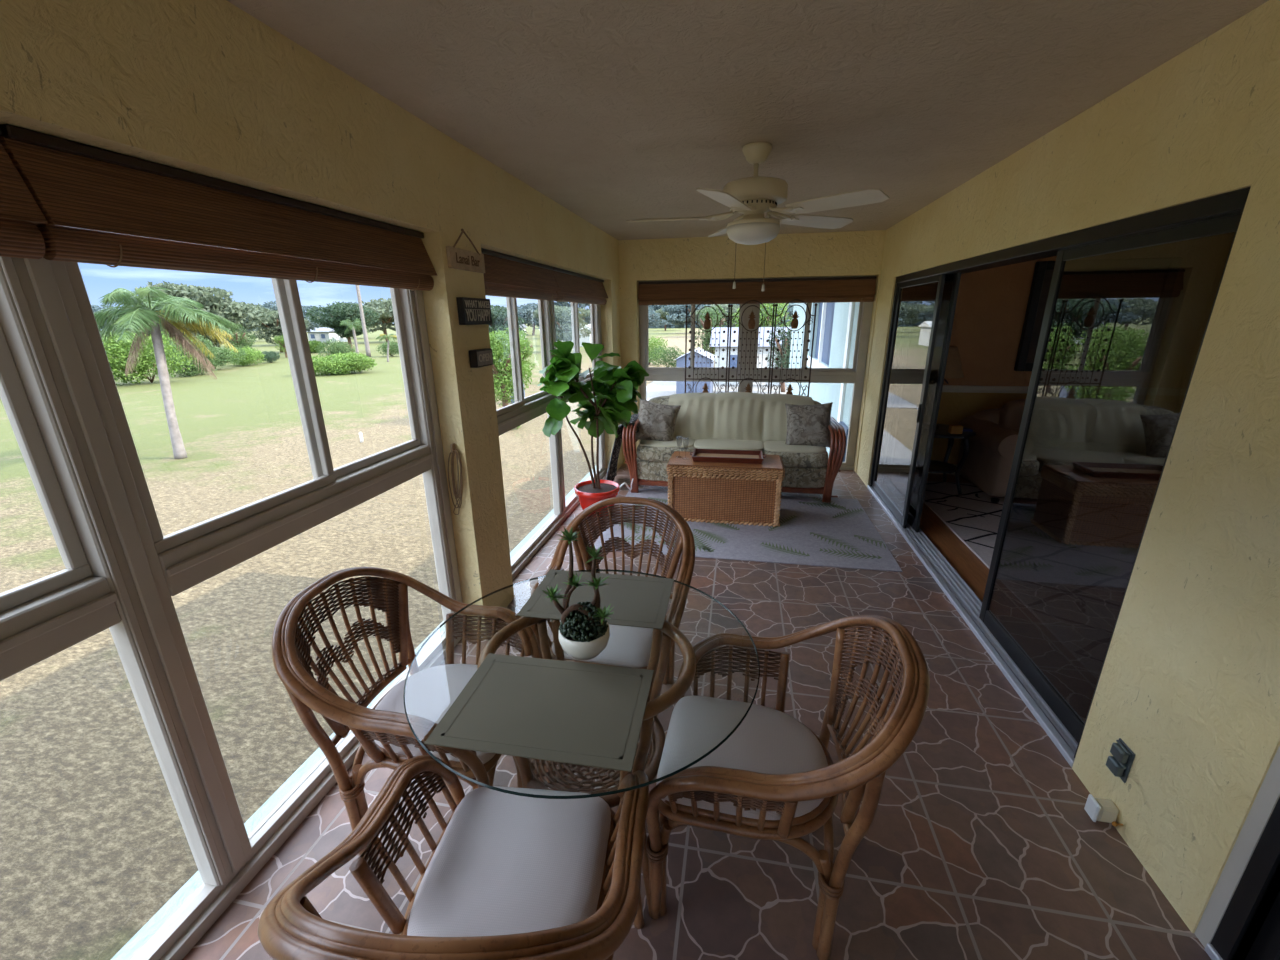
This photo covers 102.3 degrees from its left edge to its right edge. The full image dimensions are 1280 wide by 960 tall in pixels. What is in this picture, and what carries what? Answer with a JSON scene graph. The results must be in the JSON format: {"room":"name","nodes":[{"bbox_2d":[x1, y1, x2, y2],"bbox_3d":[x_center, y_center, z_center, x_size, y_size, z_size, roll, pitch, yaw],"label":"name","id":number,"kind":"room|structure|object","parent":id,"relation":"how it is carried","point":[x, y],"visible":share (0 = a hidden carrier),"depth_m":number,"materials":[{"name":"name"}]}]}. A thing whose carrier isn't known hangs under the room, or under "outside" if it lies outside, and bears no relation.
{"room":"sunroom","nodes":[
{"label":"sunroom","id":0,"kind":"room"},
{"bbox_2d":[0,0,622,630],"bbox_3d":[-0.982,-0.297,2.450,0.200,2.440,7.600,3,18,10],"label":"wall","id":1,"kind":"structure","parent":0,"point":[208,88],"depth_m":1.58,"materials":[{"name":"yellow paint"}]},
{"bbox_2d":[0,218,44,258],"bbox_3d":[-1.340,-0.276,0.389,0.060,0.072,1.367,3,18,10],"label":"rolled shade","id":2,"kind":"object","parent":1,"relation":"attached to","point":[18,238],"depth_m":1.00,"materials":[{"name":"brown wood"}]},
{"bbox_2d":[0,130,48,258],"bbox_3d":[-1.333,-0.353,0.363,0.082,0.245,1.375,3,18,10],"label":"bamboo blind","id":3,"kind":"object","parent":1,"relation":"attached to","point":[20,237],"visible":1,"depth_m":0.99,"materials":[{"name":"brown wood"}]},
{"bbox_2d":[0,124,436,290],"bbox_3d":[-1.076,-0.765,1.659,0.082,0.245,1.373,3,18,10],"label":"bamboo blind","id":4,"kind":"object","parent":1,"relation":"attached to","point":[99,206],"visible":0.94,"depth_m":1.30,"materials":[{"name":"brown wood"}]},
{"bbox_2d":[0,256,468,959],"bbox_3d":[-1.266,0.287,1.291,0.076,2.030,2.777,3,18,10],"label":"window","id":5,"kind":"structure","parent":1,"relation":"in","point":[60,398],"depth_m":1.33,"materials":[{"name":"paint"}]},
{"bbox_2d":[36,225,433,290],"bbox_3d":[-1.083,-0.688,1.685,0.060,0.072,1.365,3,18,10],"label":"rolled shade","id":6,"kind":"object","parent":5,"relation":"attached to","point":[62,243],"depth_m":1.36,"materials":[{"name":"brown wood"}]},
{"bbox_2d":[448,443,462,514],"bbox_3d":[-0.926,0.002,2.599,0.082,0.380,0.030,3,18,10],"label":"coil","id":7,"kind":"object","parent":1,"relation":"hanging from","point":[454,450],"visible":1,"depth_m":2.59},
{"bbox_2d":[446,229,484,272],"bbox_3d":[-0.830,-1.096,2.459,0.017,0.182,0.330,3,18,10],"label":"sign","id":8,"kind":"object","parent":1,"relation":"hanging from","point":[457,258],"visible":1,"depth_m":2.44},
{"bbox_2d":[456,297,491,324],"bbox_3d":[-0.816,-0.835,2.555,0.036,0.124,0.280,3,18,10],"label":"word sign","id":9,"kind":"object","parent":1,"relation":"attached to","point":[471,311],"visible":1,"depth_m":2.51,"materials":[{"name":"paint"}]},
{"bbox_2d":[469,348,492,367],"bbox_3d":[-0.808,-0.623,2.632,0.043,0.084,0.176,3,18,10],"label":"block sign","id":10,"kind":"object","parent":1,"relation":"attached to","point":[478,358],"visible":1,"depth_m":2.59,"materials":[{"name":"black paint"}]},
{"bbox_2d":[481,248,559,300],"bbox_3d":[-0.757,-1.276,3.266,0.082,0.245,1.265,3,18,10],"label":"bamboo blind","id":11,"kind":"object","parent":1,"relation":"attached to","point":[505,275],"visible":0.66,"depth_m":3.19,"materials":[{"name":"brown wood"}]},
{"bbox_2d":[484,282,557,300],"bbox_3d":[-0.764,-1.198,3.292,0.060,0.072,1.257,3,18,10],"label":"rolled shade","id":12,"kind":"object","parent":1,"relation":"attached to","point":[524,290],"depth_m":3.24,"materials":[{"name":"brown wood"}]},
{"bbox_2d":[496,297,606,579],"bbox_3d":[-0.680,-0.651,4.245,0.076,2.030,2.775,3,18,10],"label":"window","id":13,"kind":"structure","parent":1,"relation":"in","point":[509,417],"depth_m":3.94,"materials":[{"name":"paint"}]},
{"bbox_2d":[556,292,606,304],"bbox_3d":[-0.507,-1.609,4.587,0.060,0.072,1.472,3,18,10],"label":"rolled shade","id":14,"kind":"object","parent":13,"relation":"attached to","point":[575,297],"depth_m":4.50,"materials":[{"name":"brown wood"}]},
{"bbox_2d":[552,267,607,304],"bbox_3d":[-0.500,-1.687,4.561,0.082,0.245,1.480,3,18,10],"label":"bamboo blind","id":15,"kind":"object","parent":1,"relation":"attached to","point":[574,287],"visible":0.91,"depth_m":4.40,"materials":[{"name":"brown wood"}]},
{"bbox_2d":[111,466,595,959],"bbox_3d":[2.819,2.362,2.434,8.120,2.700,7.800,3,18,10],"label":"wall","id":16,"kind":"structure","parent":0,"point":[127,952],"depth_m":1.81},
{"bbox_2d":[559,622,609,659],"bbox_3d":[-0.158,0.457,1.474,0.146,0.079,0.146,3,18,10],"label":"bowl planter","id":17,"kind":"object","parent":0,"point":[579,647],"depth_m":1.41,"materials":[{"name":"white ceramic"}]},
{"bbox_2d":[182,463,1210,959],"bbox_3d":[0.315,1.077,2.522,2.850,0.250,7.800,3,18,10],"label":"floor","id":18,"kind":"structure","parent":0,"point":[981,842],"depth_m":1.71,"materials":[{"name":"tile"}]},
{"bbox_2d":[271,567,541,857],"bbox_3d":[-0.721,0.754,1.723,0.668,0.870,0.622,2,18,8],"label":"rattan armchair","id":19,"kind":"object","parent":18,"relation":"on","point":[384,733],"visible":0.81,"depth_m":1.63,"materials":[{"name":"brown wicker"}]},
{"bbox_2d":[374,664,494,763],"bbox_3d":[-0.638,0.743,1.707,0.472,0.070,0.416,2,18,8],"label":"seat cushion","id":20,"kind":"object","parent":19,"relation":"on","point":[430,692],"depth_m":1.70,"materials":[{"name":"beige fabric"}]},
{"bbox_2d":[257,755,648,959],"bbox_3d":[-0.300,0.946,1.100,0.622,0.870,0.668,1,18,5],"label":"rattan armchair","id":21,"kind":"object","parent":18,"relation":"on","point":[507,876],"visible":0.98,"depth_m":1.10,"materials":[{"name":"brown wicker"}]},
{"bbox_2d":[407,786,610,936],"bbox_3d":[-0.293,0.906,1.176,0.416,0.070,0.472,1,18,5],"label":"seat cushion","id":22,"kind":"object","parent":21,"relation":"on","point":[501,863],"depth_m":1.17,"materials":[{"name":"beige fabric"}]},
{"bbox_2d":[403,569,759,928],"bbox_3d":[-0.150,0.846,1.617,0.984,0.750,0.984,7,19,23],"label":"dining table","id":23,"kind":"object","parent":18,"relation":"on","point":[650,746],"visible":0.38,"depth_m":1.51,"materials":[{"name":"clear glass"}]},
{"bbox_2d":[424,653,653,771],"bbox_3d":[-0.225,0.557,1.284,0.478,0.004,0.332,2,18,9],"label":"placemat","id":24,"kind":"object","parent":23,"relation":"on","point":[585,714],"visible":1,"depth_m":1.25,"materials":[{"name":"fabric"}]},
{"bbox_2d":[542,526,613,659],"bbox_3d":[-0.169,0.317,1.440,0.215,0.365,0.162,3,18,10],"label":"potted succulent","id":25,"kind":"object","parent":23,"relation":"on","point":[584,632],"visible":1,"depth_m":1.43,"materials":[{"name":"green plant"}]},
{"bbox_2d":[527,733,654,793],"bbox_3d":[-0.150,0.847,1.618,0.430,0.065,0.430,3,18,10],"label":"table base","id":26,"kind":"object","parent":23,"relation":"attached to","point":[534,783],"depth_m":1.52,"materials":[{"name":"brown wicker"}]},
{"bbox_2d":[517,569,673,628],"bbox_3d":[-0.137,0.400,1.777,0.475,0.004,0.322,3,18,10],"label":"placemat","id":27,"kind":"object","parent":23,"relation":"on","point":[635,601],"visible":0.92,"depth_m":1.76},
{"bbox_2d":[538,339,648,516],"bbox_3d":[-0.322,-0.340,4.115,0.793,1.506,0.930,3,18,10],"label":"fiddle leaf fig","id":28,"kind":"object","parent":18,"relation":"on","point":[612,400],"visible":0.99,"depth_m":3.99,"materials":[{"name":"plant"}]},
{"bbox_2d":[574,480,619,516],"bbox_3d":[-0.376,0.174,4.572,0.400,0.252,0.400,3,18,10],"label":"pot","id":29,"kind":"object","parent":18,"relation":"on","point":[588,493],"depth_m":4.47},
{"bbox_2d":[530,497,694,684],"bbox_3d":[-0.089,0.586,2.234,0.622,0.870,0.668,3,18,12],"label":"rattan armchair","id":30,"kind":"object","parent":18,"relation":"on","point":[627,646],"visible":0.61,"depth_m":2.33,"materials":[{"name":"brown wicker"}]},
{"bbox_2d":[552,624,652,667],"bbox_3d":[-0.108,0.597,2.151,0.416,0.070,0.472,3,18,12],"label":"seat cushion","id":31,"kind":"object","parent":30,"relation":"on","point":[627,646],"depth_m":1.95,"materials":[{"name":"beige fabric"}]},
{"bbox_2d":[622,392,845,502],"bbox_3d":[0.906,-0.386,5.176,2.034,0.914,0.884,3,18,10],"label":"sofa","id":32,"kind":"object","parent":18,"relation":"on","point":[726,420],"visible":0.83,"depth_m":5.02,"materials":[{"name":"fabric"}]},
{"bbox_2d":[606,414,638,480],"bbox_3d":[-0.161,-0.293,5.243,0.335,0.687,0.486,3,18,10],"label":"throw blanket","id":33,"kind":"object","parent":32,"relation":"on","point":[612,468],"visible":0.7,"depth_m":5.20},
{"bbox_2d":[635,399,680,440],"bbox_3d":[0.162,-0.571,5.125,0.474,0.461,0.209,3,18,11],"label":"throw pillow","id":34,"kind":"object","parent":32,"relation":"on","point":[657,421],"visible":0.88,"depth_m":5.06,"materials":[{"name":"grey fabric"}]},
{"bbox_2d":[637,445,696,461],"bbox_3d":[0.295,-0.321,5.208,0.605,0.177,0.647,3,18,10],"label":"seat cushion","id":35,"kind":"object","parent":32,"relation":"on","point":[645,453],"depth_m":4.93,"materials":[{"name":"fabric"}]},
{"bbox_2d":[668,392,813,441],"bbox_3d":[1.008,-0.657,5.274,1.420,0.458,0.501,3,18,10],"label":"cushion","id":36,"kind":"object","parent":32,"relation":"on","point":[740,416],"depth_m":5.12,"materials":[{"name":"fabric"}]},
{"bbox_2d":[762,449,827,467],"bbox_3d":[1.482,-0.265,4.989,0.600,0.177,0.652,3,18,10],"label":"seat cushion","id":37,"kind":"object","parent":32,"relation":"on","point":[791,458],"depth_m":4.69,"materials":[{"name":"fabric"}]},
{"bbox_2d":[785,402,832,447],"bbox_3d":[1.587,-0.514,4.861,0.454,0.432,0.215,4,18,16],"label":"throw pillow","id":38,"kind":"object","parent":32,"relation":"on","point":[806,424],"visible":0.92,"depth_m":4.80,"materials":[{"name":"grey fabric"}]},
{"bbox_2d":[594,488,902,571],"bbox_3d":[0.840,0.352,4.366,2.180,0.010,1.460,3,18,10],"label":"rug","id":39,"kind":"object","parent":18,"relation":"on","point":[839,533],"visible":0.7,"depth_m":4.04,"materials":[{"name":"carpet"}]},
{"bbox_2d":[666,451,784,526],"bbox_3d":[0.726,0.065,4.451,0.956,0.501,0.466,3,18,10],"label":"chest","id":40,"kind":"object","parent":39,"relation":"on","point":[736,493],"visible":0.94,"depth_m":4.25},
{"bbox_2d":[690,449,765,463],"bbox_3d":[0.742,-0.202,4.386,0.635,0.048,0.274,3,18,10],"label":"serving tray","id":41,"kind":"object","parent":40,"relation":"on","point":[699,455],"visible":1,"depth_m":4.41,"materials":[{"name":"brown wood"}]},
{"bbox_2d":[685,299,817,396],"bbox_3d":[1.137,-0.974,5.552,1.331,1.821,0.035,3,18,10],"label":"screen","id":42,"kind":"object","parent":18,"relation":"on","point":[794,323],"visible":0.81,"depth_m":5.42,"materials":[{"name":"brown metal"}]},
{"bbox_2d":[646,615,929,959],"bbox_3d":[0.388,0.814,1.495,0.668,0.870,0.622,4,18,13],"label":"rattan armchair","id":43,"kind":"object","parent":18,"relation":"on","point":[773,778],"visible":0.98,"depth_m":1.39,"materials":[{"name":"brown wicker"}]},
{"bbox_2d":[656,696,827,819],"bbox_3d":[0.305,0.795,1.509,0.472,0.070,0.416,4,18,13],"label":"seat cushion","id":44,"kind":"object","parent":43,"relation":"on","point":[768,740],"depth_m":1.49,"materials":[{"name":"beige fabric"}]},
{"bbox_2d":[227,0,1268,239],"bbox_3d":[0.381,-1.422,1.715,3.040,0.120,7.800,3,18,10],"label":"ceiling","id":45,"kind":"structure","parent":0,"point":[616,112],"depth_m":1.77,"materials":[{"name":"paint"}]},
{"bbox_2d":[626,142,888,290],"bbox_3d":[0.517,-1.291,2.581,1.211,0.653,1.268,3,18,10],"label":"ceiling fan","id":46,"kind":"object","parent":45,"relation":"hanging from","point":[752,197],"visible":1,"depth_m":2.46,"materials":[{"name":"beige metal"}]},
{"bbox_2d":[618,230,885,472],"bbox_3d":[1.198,-1.327,5.641,2.840,2.440,0.200,3,18,10],"label":"wall","id":47,"kind":"structure","parent":0,"point":[849,253],"depth_m":5.29,"materials":[{"name":"yellow paint"}]},
{"bbox_2d":[639,276,876,469],"bbox_3d":[1.198,-1.149,5.741,2.440,2.040,0.076,3,18,10],"label":"window","id":48,"kind":"structure","parent":47,"relation":"in","point":[856,374],"depth_m":5.63,"materials":[{"name":"paint"}]},
{"bbox_2d":[639,295,873,304],"bbox_3d":[1.176,-1.894,5.432,2.412,0.072,0.060,3,18,10],"label":"rolled shade","id":49,"kind":"object","parent":48,"relation":"attached to","point":[643,299],"depth_m":5.42,"materials":[{"name":"brown wood"}]},
{"bbox_2d":[638,276,876,305],"bbox_3d":[1.174,-1.970,5.400,2.420,0.245,0.082,3,18,10],"label":"bamboo blind","id":50,"kind":"object","parent":48,"relation":"attached to","point":[834,289],"visible":0.89,"depth_m":5.37,"materials":[{"name":"brown wood"}]},
{"bbox_2d":[920,473,988,601],"bbox_3d":[4.367,1.222,1.925,5.000,0.249,7.700,3,18,10],"label":"floor","id":51,"kind":"structure","parent":0,"point":[972,570],"depth_m":3.84,"materials":[{"name":"brown wood"}]},
{"bbox_2d":[924,481,1004,568],"bbox_3d":[3.754,0.720,3.088,2.870,0.016,4.350,3,18,10],"label":"shag rug","id":52,"kind":"object","parent":51,"relation":"on","point":[971,515],"visible":0.13,"depth_m":4.48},
{"bbox_2d":[929,424,975,493],"bbox_3d":[2.905,-0.211,5.080,0.554,0.590,0.554,3,18,10],"label":"side table","id":53,"kind":"object","parent":52,"relation":"on","point":[944,467],"visible":0.48,"depth_m":4.93,"materials":[{"name":"brown wood"}]},
{"bbox_2d":[929,460,956,472],"bbox_3d":[2.906,-0.135,5.104,0.406,0.020,0.406,3,18,10],"label":"shelf","id":54,"kind":"object","parent":53,"relation":"attached to","point":[935,466],"depth_m":5.03,"materials":[{"name":"brown wood"}]},
{"bbox_2d":[936,346,963,428],"bbox_3d":[2.841,-0.903,4.937,0.420,0.817,0.420,3,18,10],"label":"table lamp","id":55,"kind":"object","parent":53,"relation":"on","point":[953,366],"visible":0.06,"depth_m":4.72,"materials":[{"name":"brown metal"}]},
{"bbox_2d":[957,399,1025,502],"bbox_3d":[4.255,-0.289,4.815,2.073,0.860,0.970,3,18,10],"label":"armchair","id":56,"kind":"object","parent":52,"relation":"on","point":[987,466],"visible":0.25,"depth_m":4.87,"materials":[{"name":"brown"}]},
{"bbox_2d":[999,399,1025,432],"bbox_3d":[3.897,-0.562,4.959,0.780,0.420,0.270,3,18,10],"label":"cushion","id":57,"kind":"object","parent":56,"relation":"on","point":[1010,414],"depth_m":4.92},
{"bbox_2d":[931,256,1056,463],"bbox_3d":[5.060,-1.179,5.040,4.980,2.440,0.180,3,18,10],"label":"wall","id":58,"kind":"structure","parent":0,"point":[991,305],"depth_m":5.18,"materials":[{"name":"paint"}]},
{"bbox_2d":[942,385,1028,392],"bbox_3d":[5.044,-0.862,5.029,4.980,0.070,0.035,3,18,10],"label":"trim","id":59,"kind":"structure","parent":58,"relation":"attached to","point":[946,388],"depth_m":5.29,"materials":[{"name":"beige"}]},
{"bbox_2d":[1014,261,1054,370],"bbox_3d":[4.336,-1.557,4.932,1.160,1.020,0.055,3,18,10],"label":"framed picture","id":60,"kind":"object","parent":58,"relation":"attached to","point":[1043,271],"visible":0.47,"depth_m":5.00,"materials":[{"name":"black metal"}]},
{"bbox_2d":[1026,270,1053,362],"bbox_3d":[4.337,-1.559,4.937,1.000,0.860,0.015,3,18,10],"label":"print","id":61,"kind":"object","parent":60,"relation":"attached to","point":[1046,278],"depth_m":5.00},
{"bbox_2d":[857,0,1279,932],"bbox_3d":[1.790,-0.136,1.845,0.200,2.440,7.400,3,18,10],"label":"wall","id":62,"kind":"structure","parent":0,"point":[1189,681],"depth_m":1.51,"materials":[{"name":"yellow paint"}]},
{"bbox_2d":[867,186,1250,766],"bbox_3d":[2.051,-0.352,3.276,0.182,1.985,3.452,3,18,10],"label":"door","id":63,"kind":"structure","parent":62,"relation":"in","point":[1130,304],"depth_m":2.17,"materials":[{"name":"glass"}]},
{"bbox_2d":[1084,794,1122,826],"bbox_3d":[1.575,1.126,1.749,0.072,0.072,0.075,3,18,10],"label":"wall box","id":64,"kind":"object","parent":62,"relation":"attached to","point":[1098,809],"visible":1,"depth_m":1.74,"materials":[{"name":"beige plastic"}]},
{"bbox_2d":[1106,738,1134,782],"bbox_3d":[1.601,0.936,1.726,0.030,0.120,0.072,3,18,10],"label":"outlet cover","id":65,"kind":"object","parent":62,"relation":"attached to","point":[1120,763],"visible":1,"depth_m":1.71,"materials":[{"name":"grey metal"}]},
{"bbox_2d":[1194,745,1279,947],"bbox_3d":[1.626,0.335,1.113,0.175,1.985,0.040,3,18,10],"label":"trim","id":66,"kind":"structure","parent":62,"relation":"attached to","point":[1268,795],"depth_m":1.33,"materials":[{"name":"paint"}]},
{"bbox_2d":[1204,864,1279,959],"bbox_3d":[1.412,0.672,0.054,0.182,1.985,2.225,3,18,10],"label":"door","id":67,"kind":"structure","parent":62,"relation":"in","point":[1266,946],"depth_m":1.29,"materials":[{"name":"black metal"}]},
{"bbox_2d":[1210,797,1279,959],"bbox_3d":[1.620,0.348,1.073,0.172,1.985,0.045,3,18,10],"label":"trim","id":68,"kind":"structure","parent":62,"relation":"attached to","point":[1264,861],"depth_m":1.30,"materials":[{"name":"black metal"}]},
{"label":"outside","id":69,"kind":"structure","parent":0,"visible":0},
{"bbox_2d":[0,324,714,959],"bbox_3d":[-21.235,-42.769,150.794,700.000,0.001,700.000,3,18,10],"label":"ground","id":70,"kind":"structure","parent":69,"point":[94,843],"depth_m":7.74,"materials":[{"name":"plant"}]},
{"bbox_2d":[102,330,196,385],"bbox_3d":[-36.734,-9.116,38.144,5.963,4.282,5.445,1,18,6],"label":"shrub","id":71,"kind":"object","parent":70,"relation":"on","point":[117,363],"visible":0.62,"depth_m":37.57,"materials":[{"name":"green plant"}]},
{"bbox_2d":[94,286,238,458],"bbox_3d":[-15.667,-3.557,17.334,3.587,5.433,3.891,10,20,30],"label":"palm","id":72,"kind":"object","parent":70,"relation":"on","point":[134,307],"visible":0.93,"depth_m":16.60,"materials":[{"name":"green plant"}]},
{"bbox_2d":[164,335,217,376],"bbox_3d":[-38.855,-10.524,44.050,4.597,3.616,4.758,3,18,10],"label":"shrub","id":73,"kind":"object","parent":70,"relation":"on","point":[191,371],"visible":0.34,"depth_m":43.67,"materials":[{"name":"green plant"}]},
{"bbox_2d":[128,280,274,347],"bbox_3d":[-52.270,-18.645,60.897,13.916,8.810,12.692,3,18,10],"label":"spreading tree","id":74,"kind":"object","parent":70,"relation":"on","point":[215,304],"visible":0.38,"depth_m":59.16,"materials":[{"name":"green plant"}]},
{"bbox_2d":[202,346,246,370],"bbox_3d":[-40.808,-11.588,49.026,4.812,2.349,4.798,3,18,10],"label":"shrub","id":75,"kind":"object","parent":70,"relation":"on","point":[225,355],"visible":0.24,"depth_m":49.14,"materials":[{"name":"green plant"}]},
{"bbox_2d":[223,323,255,350],"bbox_3d":[-46.703,-16.128,60.235,3.522,4.213,2.653,-11,20,-31],"label":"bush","id":76,"kind":"object","parent":70,"relation":"on","point":[234,340],"visible":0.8,"depth_m":59.93,"materials":[{"name":"green plant"}]},
{"bbox_2d":[220,346,266,365],"bbox_3d":[-40.840,-12.792,53.323,4.939,2.063,3.651,12,22,35],"label":"shrub","id":77,"kind":"object","parent":70,"relation":"on","point":[253,355],"visible":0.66,"depth_m":52.65,"materials":[{"name":"green plant"}]},
{"bbox_2d":[238,306,310,352],"bbox_3d":[-52.620,-21.736,74.520,8.935,6.522,6.196,-14,22,-37],"label":"spreading tree","id":78,"kind":"object","parent":70,"relation":"on","point":[274,329],"visible":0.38,"depth_m":73.56,"materials":[{"name":"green plant"}]},
{"bbox_2d":[242,301,323,331],"bbox_3d":[-66.987,-29.515,97.009,14.657,8.137,15.741,5,18,16],"label":"tree","id":79,"kind":"object","parent":70,"relation":"on","point":[313,325],"visible":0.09,"depth_m":95.90,"materials":[{"name":"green plant"}]},
{"bbox_2d":[307,327,347,342],"bbox_3d":[-66.091,-30.688,109.066,5.700,3.000,5.700,3,18,10],"label":"house","id":80,"kind":"structure","parent":70,"relation":"on","point":[320,334],"depth_m":106.95,"materials":[{"name":"paint"}]},
{"bbox_2d":[316,337,354,356],"bbox_3d":[-35.454,-15.443,60.673,4.374,2.629,3.656,3,18,10],"label":"clump","id":81,"kind":"object","parent":70,"relation":"on","point":[334,347],"visible":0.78,"depth_m":60.03,"materials":[{"name":"green plant"}]},
{"bbox_2d":[306,301,379,350],"bbox_3d":[-42.033,-21.968,73.933,9.817,7.021,6.737,-3,18,-9],"label":"tree","id":82,"kind":"object","parent":70,"relation":"on","point":[350,311],"visible":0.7,"depth_m":72.61,"materials":[{"name":"green plant"}]},
{"bbox_2d":[312,351,376,375],"bbox_3d":[-25.657,-9.851,43.871,4.475,1.964,5.782,13,22,37],"label":"clump","id":83,"kind":"object","parent":70,"relation":"on","point":[351,361],"visible":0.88,"depth_m":43.36,"materials":[{"name":"green plant"}]},
{"bbox_2d":[340,318,367,353],"bbox_3d":[-36.969,-18.476,66.674,3.371,4.614,3.336,6,19,20],"label":"palm","id":84,"kind":"object","parent":70,"relation":"on","point":[350,324],"visible":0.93,"depth_m":66.26,"materials":[{"name":"green plant"}]},
{"bbox_2d":[355,285,370,356],"bbox_3d":[-33.688,-24.173,61.299,2.906,18.646,3.276,16,24,42],"label":"palm","id":85,"kind":"object","parent":70,"relation":"on","point":[368,353],"visible":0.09,"depth_m":62.85,"materials":[{"name":"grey plant"}]},
{"bbox_2d":[357,297,395,341],"bbox_3d":[-51.208,-32.197,103.987,14.496,8.687,16.603,-3,18,-8],"label":"tree","id":86,"kind":"object","parent":70,"relation":"on","point":[384,307],"visible":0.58,"depth_m":100.88,"materials":[{"name":"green plant"}]},
{"bbox_2d":[376,341,398,355],"bbox_3d":[-30.775,-16.361,64.304,3.510,1.918,3.718,-3,18,-7],"label":"shrub","id":87,"kind":"object","parent":70,"relation":"on","point":[393,346],"visible":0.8,"depth_m":63.61,"materials":[{"name":"green plant"}]},
{"bbox_2d":[488,305,527,342],"bbox_3d":[-18.909,-19.889,68.011,8.100,6.253,7.730,-5,18,-14],"label":"tree","id":88,"kind":"object","parent":70,"relation":"on","point":[499,318],"visible":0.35,"depth_m":65.94,"materials":[{"name":"green plant"}]},
{"bbox_2d":[489,328,533,406],"bbox_3d":[-6.181,-4.686,22.942,3.199,4.014,2.606,11,21,33],"label":"tree","id":89,"kind":"object","parent":70,"relation":"on","point":[502,383],"visible":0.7,"depth_m":22.39,"materials":[{"name":"green plant"}]},
{"bbox_2d":[507,328,534,378],"bbox_3d":[-8.101,-8.332,34.855,2.076,3.849,2.313,3,18,10],"label":"tree","id":90,"kind":"object","parent":70,"relation":"on","point":[527,353],"visible":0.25,"depth_m":34.59,"materials":[{"name":"green plant"}]},
{"bbox_2d":[517,303,538,334],"bbox_3d":[-28.747,-43.220,138.630,16.324,8.438,15.199,11,21,32],"label":"tree","id":91,"kind":"object","parent":70,"relation":"on","point":[526,312],"visible":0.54,"depth_m":134.66,"materials":[{"name":"green plant"}]},
{"bbox_2d":[539,307,590,341],"bbox_3d":[-10.037,-20.081,68.692,6.633,5.958,6.584,-7,18,-18],"label":"tree","id":92,"kind":"object","parent":70,"relation":"on","point":[563,326],"visible":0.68,"depth_m":67.20,"materials":[{"name":"green plant"}]},
{"bbox_2d":[648,309,667,326],"bbox_3d":[-0.524,-35.338,115.202,13.346,6.899,12.426,-7,18,-18],"label":"tree","id":93,"kind":"object","parent":70,"relation":"on","point":[654,314],"visible":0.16,"depth_m":112.90,"materials":[{"name":"green plant"}]},
{"bbox_2d":[649,336,668,364],"bbox_3d":[0.891,-12.291,49.018,3.733,2.848,3.729,3,18,10],"label":"bush","id":94,"kind":"object","parent":70,"relation":"on","point":[653,341],"visible":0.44,"depth_m":48.52,"materials":[{"name":"green plant"}]},
{"bbox_2d":[536,301,793,328],"bbox_3d":[11.312,-68.373,217.912,118.704,29.778,26.969,3,18,10],"label":"wooded rise","id":95,"kind":"structure","parent":70,"relation":"on","point":[653,308],"depth_m":210.41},
{"bbox_2d":[649,345,683,366],"bbox_3d":[2.437,-10.670,44.802,3.150,2.214,2.645,11,21,33],"label":"bush","id":96,"kind":"object","parent":70,"relation":"on","point":[669,359],"visible":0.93,"depth_m":44.42,"materials":[{"name":"green plant"}]},
{"bbox_2d":[661,304,708,324],"bbox_3d":[13.496,-44.261,139.898,15.829,8.788,17.000,14,23,39],"label":"tree","id":97,"kind":"object","parent":70,"relation":"on","point":[676,315],"visible":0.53,"depth_m":137.25,"materials":[{"name":"green plant"}]},
{"bbox_2d":[695,305,727,354],"bbox_3d":[6.062,-11.866,42.924,3.269,5.405,3.311,5,18,17],"label":"tree","id":98,"kind":"object","parent":70,"relation":"on","point":[706,335],"visible":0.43,"depth_m":42.53,"materials":[{"name":"green plant"}]},
{"bbox_2d":[690,304,739,326],"bbox_3d":[18.248,-36.098,116.082,14.137,7.397,12.343,-4,18,-11],"label":"tree","id":99,"kind":"object","parent":70,"relation":"on","point":[735,307],"visible":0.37,"depth_m":113.65,"materials":[{"name":"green plant"}]},
{"bbox_2d":[646,381,787,400],"bbox_3d":[7.061,-5.470,31.566,14.000,0.020,11.000,3,18,10],"label":"path","id":100,"kind":"structure","parent":70,"relation":"on","point":[654,389],"depth_m":32.32,"materials":[{"name":"concrete"}]},
{"bbox_2d":[675,347,716,393],"bbox_3d":[3.238,-6.267,29.935,2.200,2.600,3.300,3,18,10],"label":"garden shed","id":101,"kind":"object","parent":100,"relation":"on","point":[680,385],"visible":0.4,"depth_m":28.61,"materials":[{"name":"blue"}]},
{"bbox_2d":[710,327,791,384],"bbox_3d":[8.505,-8.572,35.313,7.200,3.650,4.700,3,18,10],"label":"house","id":102,"kind":"structure","parent":100,"relation":"on","point":[722,336],"depth_m":33.89,"materials":[{"name":"paint"}]},
{"bbox_2d":[766,313,792,391],"bbox_3d":[8.636,-7.423,30.237,2.014,4.538,2.662,-7,19,-21],"label":"tree","id":103,"kind":"object","parent":100,"relation":"on","point":[777,364],"visible":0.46,"depth_m":30.04,"materials":[{"name":"green plant"}]},
{"bbox_2d":[732,303,791,326],"bbox_3d":[9.636,-11.646,40.736,4.975,6.261,4.917,14,23,39],"label":"tree","id":104,"kind":"object","parent":70,"relation":"on","point":[780,305],"visible":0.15,"depth_m":39.52,"materials":[{"name":"green plant"}]},
{"bbox_2d":[788,302,859,461],"bbox_3d":[5.896,-1.919,11.409,5.100,5.400,11.900,3,18,10],"label":"neighboring building","id":105,"kind":"structure","parent":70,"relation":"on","point":[836,322],"depth_m":9.23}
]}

